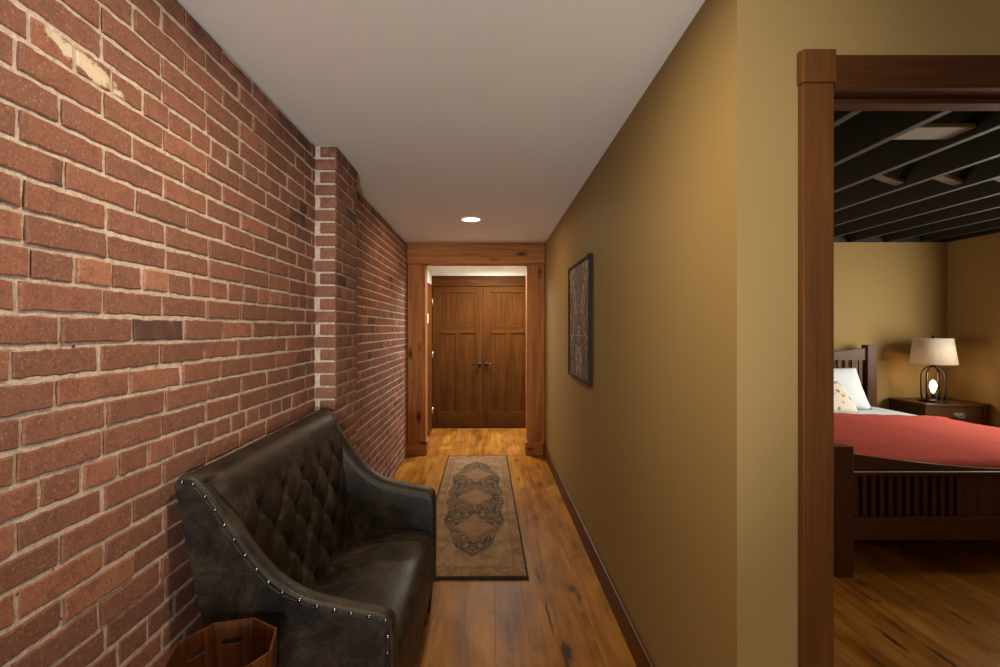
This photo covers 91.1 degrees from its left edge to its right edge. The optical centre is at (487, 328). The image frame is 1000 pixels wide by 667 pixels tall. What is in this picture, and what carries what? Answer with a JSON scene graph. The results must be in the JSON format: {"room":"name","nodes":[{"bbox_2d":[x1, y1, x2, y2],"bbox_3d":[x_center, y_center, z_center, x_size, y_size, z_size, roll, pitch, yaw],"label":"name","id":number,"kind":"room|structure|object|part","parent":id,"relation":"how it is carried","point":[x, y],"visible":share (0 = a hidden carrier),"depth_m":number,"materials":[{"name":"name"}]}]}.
{"room":"home hallway","nodes":[
{"label":"home hallway","id":0,"kind":"room"},
{"bbox_2d":[0,0,431,666],"bbox_3d":[-0.975,0.163,2.096,0.365,2.495,10.368,0,0,0],"label":"wall","id":1,"kind":"structure","parent":0,"point":[187,279],"depth_m":1.30,"materials":[{"name":"brick"}]},
{"bbox_2d":[428,283,431,435],"bbox_3d":[-0.789,0.400,6.650,0.022,2.020,0.380,0,0,0],"label":"trim","id":2,"kind":"structure","parent":1,"relation":"attached to","point":[429,284],"depth_m":6.52,"materials":[{"name":"brown wood"}]},
{"bbox_2d":[432,266,525,275],"bbox_3d":[0.225,0.223,7.040,2.050,2.375,0.120,0,0,0],"label":"wall","id":3,"kind":"structure","parent":0,"point":[436,270],"depth_m":6.98,"materials":[{"name":"white paint"}]},
{"bbox_2d":[432,287,482,426],"bbox_3d":[-0.433,0.398,6.949,0.724,2.001,0.106,0,0,0],"label":"door","id":4,"kind":"structure","parent":3,"relation":"in","point":[457,353],"depth_m":6.96,"materials":[{"name":"brown wood"}]},
{"bbox_3d":[-0.567,0.620,6.982,0.206,1.110,0.016,0,0,0],"label":"panel","id":5,"kind":"part","parent":4,"relation":"part of","materials":[{"name":"brown wood"}]},
{"bbox_3d":[-0.427,0.398,6.981,0.486,2.001,0.041,0,0,0],"label":"rail","id":6,"kind":"part","parent":4,"relation":"part of","materials":[{"name":"brown wood"}]},
{"bbox_3d":[-0.427,-0.281,6.982,0.486,0.473,0.016,0,0,0],"label":"panel","id":7,"kind":"part","parent":4,"relation":"part of","materials":[{"name":"brown wood"}]},
{"bbox_3d":[-0.287,0.620,6.982,0.206,1.110,0.016,0,0,0],"label":"panel","id":8,"kind":"part","parent":4,"relation":"part of","materials":[{"name":"brown wood"}]},
{"bbox_2d":[432,276,525,426],"bbox_3d":[-0.032,0.328,7.018,1.534,2.165,0.145,0,0,0],"label":"trim","id":9,"kind":"structure","parent":3,"relation":"attached to","point":[437,281],"depth_m":6.94,"materials":[{"name":"brown wood"}]},
{"bbox_2d":[483,287,525,426],"bbox_3d":[0.293,0.398,6.949,0.724,2.001,0.106,0,0,0],"label":"door","id":10,"kind":"structure","parent":3,"relation":"in","point":[504,308],"depth_m":6.97,"materials":[{"name":"brown wood"}]},
{"bbox_3d":[0.147,0.620,6.982,0.206,1.110,0.016,0,0,0],"label":"panel","id":11,"kind":"part","parent":10,"relation":"part of","materials":[{"name":"brown wood"}]},
{"bbox_3d":[0.287,-0.281,6.982,0.486,0.473,0.016,0,0,0],"label":"panel","id":12,"kind":"part","parent":10,"relation":"part of","materials":[{"name":"brown wood"}]},
{"bbox_3d":[0.427,0.620,6.982,0.206,1.110,0.016,0,0,0],"label":"panel","id":13,"kind":"part","parent":10,"relation":"part of","materials":[{"name":"brown wood"}]},
{"bbox_2d":[176,0,999,242],"bbox_3d":[2.030,-1.105,1.240,6.460,0.280,8.880,0,0,0],"label":"ceiling","id":14,"kind":"structure","parent":0,"point":[498,112],"depth_m":2.23,"materials":[{"name":"paint"}]},
{"bbox_2d":[460,216,481,221],"bbox_3d":[-0.149,-0.958,4.300,0.202,0.014,0.202,0,0,0],"label":"recessed light","id":15,"kind":"object","parent":14,"relation":"in","point":[468,218],"visible":1,"depth_m":4.26,"materials":[{"name":"white glass"}]},
{"bbox_3d":[2.244,-1.008,2.500,0.342,0.025,0.160,0,0,0],"label":"vent plate","id":16,"kind":"part","parent":14,"relation":"part of","materials":[{"name":"white metal"}]},
{"bbox_2d":[545,0,714,666],"bbox_3d":[0.699,0.122,3.528,0.122,2.575,4.304,0,0,0],"label":"wall","id":17,"kind":"structure","parent":0,"point":[633,449],"depth_m":1.92,"materials":[{"name":"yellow paint"}]},
{"bbox_2d":[568,253,592,384],"bbox_3d":[0.626,-0.059,3.373,0.024,0.807,0.775,0,0,0],"label":"framed panel","id":18,"kind":"object","parent":17,"relation":"attached to","point":[580,275],"visible":1,"depth_m":3.27,"materials":[{"name":"brown wood"}]},
{"bbox_3d":[0.630,-0.059,3.373,0.013,0.783,0.751,0,0,0],"label":"carved panel","id":19,"kind":"part","parent":18,"relation":"part of","materials":[{"name":"brown wood"}]},
{"bbox_2d":[543,444,655,666],"bbox_3d":[0.629,1.346,3.370,0.018,0.128,4.220,0,0,0],"label":"baseboard","id":20,"kind":"structure","parent":17,"relation":"attached to","point":[640,654],"depth_m":2.57,"materials":[{"name":"brown wood"}]},
{"bbox_2d":[392,427,999,666],"bbox_3d":[2.030,1.460,2.040,6.460,0.100,10.480,0,0,0],"label":"floor","id":21,"kind":"structure","parent":0,"point":[906,603],"depth_m":2.55,"materials":[{"name":"brown wood"}]},
{"bbox_2d":[163,617,276,666],"bbox_3d":[-0.656,1.099,1.213,0.236,0.622,0.236,0,0,-15],"label":"wastebasket","id":22,"kind":"object","parent":21,"relation":"on","point":[258,647],"visible":1,"depth_m":1.31,"materials":[{"name":"red wood"}]},
{"bbox_3d":[-0.760,1.093,1.184,0.021,0.610,0.097,0,0,-15],"label":"panel","id":23,"kind":"part","parent":22,"relation":"part of","materials":[{"name":"red wood"}]},
{"bbox_3d":[-0.750,1.093,1.266,0.021,0.610,0.097,0,0,30],"label":"panel","id":24,"kind":"part","parent":22,"relation":"part of","materials":[{"name":"red wood"}]},
{"bbox_3d":[-0.685,1.093,1.317,0.097,0.610,0.021,0,0,-15],"label":"panel","id":25,"kind":"part","parent":22,"relation":"part of","materials":[{"name":"red wood"}]},
{"bbox_3d":[-0.562,1.093,1.160,0.021,0.610,0.097,0,0,30],"label":"panel","id":26,"kind":"part","parent":22,"relation":"part of","materials":[{"name":"red wood"}]},
{"bbox_3d":[-0.603,1.093,1.307,0.097,0.610,0.021,0,0,30],"label":"panel","id":27,"kind":"part","parent":22,"relation":"part of","materials":[{"name":"red wood"}]},
{"bbox_3d":[-0.552,1.093,1.242,0.021,0.610,0.097,0,0,-15],"label":"panel","id":28,"kind":"part","parent":22,"relation":"part of","materials":[{"name":"red wood"}]},
{"bbox_2d":[174,410,436,666],"bbox_3d":[-0.572,0.910,1.935,0.620,1.000,1.139,0,0,0],"label":"settee","id":29,"kind":"object","parent":21,"relation":"on","point":[291,530],"visible":0.99,"depth_m":1.68,"materials":[{"name":"leather"}]},
{"bbox_3d":[-0.572,0.835,1.413,0.620,0.850,0.082,0,0,0],"label":"arm","id":30,"kind":"part","parent":29,"relation":"part of","materials":[{"name":"leather"}]},
{"bbox_3d":[-0.484,1.111,1.938,0.432,0.277,1.013,0,0,0],"label":"seat","id":31,"kind":"part","parent":29,"relation":"part of","materials":[{"name":"leather"}]},
{"bbox_3d":[-0.572,0.835,2.464,0.620,0.850,0.082,0,0,0],"label":"arm","id":32,"kind":"part","parent":29,"relation":"part of","materials":[{"name":"leather"}]},
{"bbox_3d":[-0.305,1.336,2.455,0.060,0.148,0.060,0,0,0],"label":"leg","id":33,"kind":"part","parent":29,"relation":"part of","materials":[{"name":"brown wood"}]},
{"bbox_2d":[407,243,544,454],"bbox_3d":[-0.134,0.223,5.570,1.541,2.374,0.220,0,0,0],"label":"frame","id":34,"kind":"object","parent":21,"relation":"on","point":[420,256],"visible":0.98,"depth_m":5.48,"materials":[{"name":"brown wood"}]},
{"bbox_3d":[-0.800,0.342,5.580,0.201,2.137,0.200,0,0,0],"label":"post","id":35,"kind":"part","parent":34,"relation":"part of","materials":[{"name":"brown wood"}]},
{"bbox_3d":[0.536,0.342,5.580,0.200,2.137,0.200,0,0,0],"label":"post","id":36,"kind":"part","parent":34,"relation":"part of","materials":[{"name":"brown wood"}]},
{"bbox_2d":[435,455,528,579],"bbox_3d":[-0.105,1.403,4.085,0.650,0.012,2.670,0,0,0],"label":"runner rug","id":37,"kind":"object","parent":21,"relation":"on","point":[478,533],"visible":0.8,"depth_m":3.52,"materials":[{"name":"fabric"}]},
{"bbox_2d":[834,345,999,577],"bbox_3d":[3.071,0.791,4.058,2.198,1.238,2.565,0,0,0],"label":"bed","id":38,"kind":"object","parent":21,"relation":"on","point":[876,498],"visible":0.44,"depth_m":2.81,"materials":[{"name":"brown wood"}]},
{"bbox_3d":[2.023,1.039,2.820,0.102,0.742,0.090,0,0,0],"label":"foot post","id":39,"kind":"part","parent":38,"relation":"part of","materials":[{"name":"brown wood"}]},
{"bbox_3d":[4.119,0.791,5.295,0.102,1.238,0.090,0,0,0],"label":"head post","id":40,"kind":"part","parent":38,"relation":"part of","materials":[{"name":"brown wood"}]},
{"bbox_2d":[848,406,917,415],"bbox_3d":[3.090,0.985,4.058,2.071,0.326,2.365,0,0,0],"label":"mattress","id":41,"kind":"object","parent":38,"relation":"on","point":[875,410],"visible":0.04,"depth_m":4.82,"materials":[{"name":"fabric"}]},
{"bbox_2d":[834,381,857,412],"bbox_3d":[3.310,0.665,4.790,0.525,0.291,0.250,0,0,-11],"label":"cushion","id":42,"kind":"object","parent":41,"relation":"on","point":[843,403],"visible":0.27,"depth_m":4.72,"materials":[{"name":"fabric"}]},
{"bbox_2d":[834,368,871,408],"bbox_3d":[3.490,0.612,5.070,0.800,0.406,0.269,0,0,0],"label":"pillow","id":43,"kind":"object","parent":41,"relation":"on","point":[848,378],"visible":0.21,"depth_m":5.01,"materials":[{"name":"fabric"}]},
{"bbox_2d":[834,413,999,467],"bbox_3d":[3.090,0.921,3.667,2.102,0.322,1.610,0,0,0],"label":"blanket","id":44,"kind":"object","parent":41,"relation":"on","point":[921,438],"visible":0.3,"depth_m":3.45,"materials":[{"name":"red fabric"}]},
{"bbox_3d":[3.071,0.827,2.822,1.994,0.022,0.055,0,0,0],"label":"foot rail","id":45,"kind":"part","parent":38,"relation":"part of","materials":[{"name":"brown wood"}]},
{"bbox_3d":[3.071,1.140,2.820,1.994,0.130,0.054,0,0,0],"label":"foot rail","id":46,"kind":"part","parent":38,"relation":"part of","materials":[{"name":"brown wood"}]},
{"bbox_3d":[3.071,0.957,2.822,0.762,0.237,0.025,0,0,0],"label":"foot panel","id":47,"kind":"part","parent":38,"relation":"part of","materials":[{"name":"brown wood"}]},
{"bbox_2d":[888,398,990,425],"bbox_3d":[4.747,1.085,5.177,0.659,0.651,0.487,0,0,0],"label":"nightstand","id":48,"kind":"object","parent":21,"relation":"on","point":[955,409],"visible":0.38,"depth_m":4.96,"materials":[{"name":"brown wood"}]},
{"bbox_3d":[4.455,1.098,5.390,0.050,0.624,0.050,0,0,0],"label":"leg","id":49,"kind":"part","parent":48,"relation":"part of","materials":[{"name":"brown wood"}]},
{"bbox_3d":[4.455,1.098,4.985,0.050,0.624,0.050,0,0,0],"label":"leg","id":50,"kind":"part","parent":48,"relation":"part of","materials":[{"name":"brown wood"}]},
{"bbox_2d":[909,335,958,402],"bbox_3d":[4.660,0.410,5.130,0.392,0.695,0.392,0,0,0],"label":"table lamp","id":51,"kind":"object","parent":48,"relation":"on","point":[932,351],"visible":1,"depth_m":5.04,"materials":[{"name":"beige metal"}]},
{"bbox_3d":[4.660,0.603,5.130,0.062,0.136,0.062,0,0,0],"label":"bulb","id":52,"kind":"part","parent":51,"relation":"part of","materials":[{"name":"white glass"}]},
{"bbox_3d":[4.660,0.232,5.130,0.392,0.269,0.392,0,0,0],"label":"lamp shade","id":53,"kind":"part","parent":51,"relation":"part of","materials":[{"name":"beige fabric"}]},
{"bbox_3d":[4.747,0.880,4.978,0.527,0.175,0.024,0,0,0],"label":"drawer","id":54,"kind":"part","parent":48,"relation":"part of","materials":[{"name":"brown wood"}]},
{"bbox_3d":[4.768,0.873,4.950,0.110,0.045,0.033,0,0,0],"label":"drawer pull","id":55,"kind":"part","parent":48,"relation":"part of","materials":[{"name":"grey metal"}]},
{"bbox_3d":[5.040,1.098,4.985,0.050,0.624,0.050,0,0,0],"label":"leg","id":56,"kind":"part","parent":48,"relation":"part of","materials":[{"name":"brown wood"}]},
{"bbox_2d":[715,0,999,666],"bbox_3d":[2.924,0.122,1.315,4.572,2.575,0.120,0,0,0],"label":"wall","id":57,"kind":"structure","parent":0,"point":[758,43],"depth_m":1.25,"materials":[{"name":"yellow paint"}]},
{"bbox_2d":[797,49,999,666],"bbox_3d":[1.284,0.353,1.302,0.986,2.114,0.147,0,0,0],"label":"trim","id":58,"kind":"structure","parent":57,"relation":"attached to","point":[828,82],"depth_m":1.23,"materials":[{"name":"brown wood"}]},
{"bbox_3d":[0.833,0.395,1.245,0.078,2.030,0.022,0,0,0],"label":"casing","id":59,"kind":"part","parent":58,"relation":"part of","materials":[{"name":"brown wood"}]},
{"bbox_3d":[1.284,-0.650,1.246,0.816,0.083,0.020,0,0,0],"label":"head casing","id":60,"kind":"part","parent":58,"relation":"part of","materials":[{"name":"brown wood"}]},
{"bbox_2d":[834,242,946,409],"bbox_3d":[2.985,0.223,5.500,4.450,2.375,0.100,0,0,0],"label":"wall","id":61,"kind":"structure","parent":0,"point":[887,295],"depth_m":5.45,"materials":[{"name":"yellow paint"}]},
{"bbox_2d":[947,232,999,427],"bbox_3d":[5.160,0.223,3.413,0.100,2.375,4.074,0,0,0],"label":"wall","id":62,"kind":"structure","parent":0,"point":[973,264],"depth_m":5.14,"materials":[{"name":"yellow paint"}]}
]}

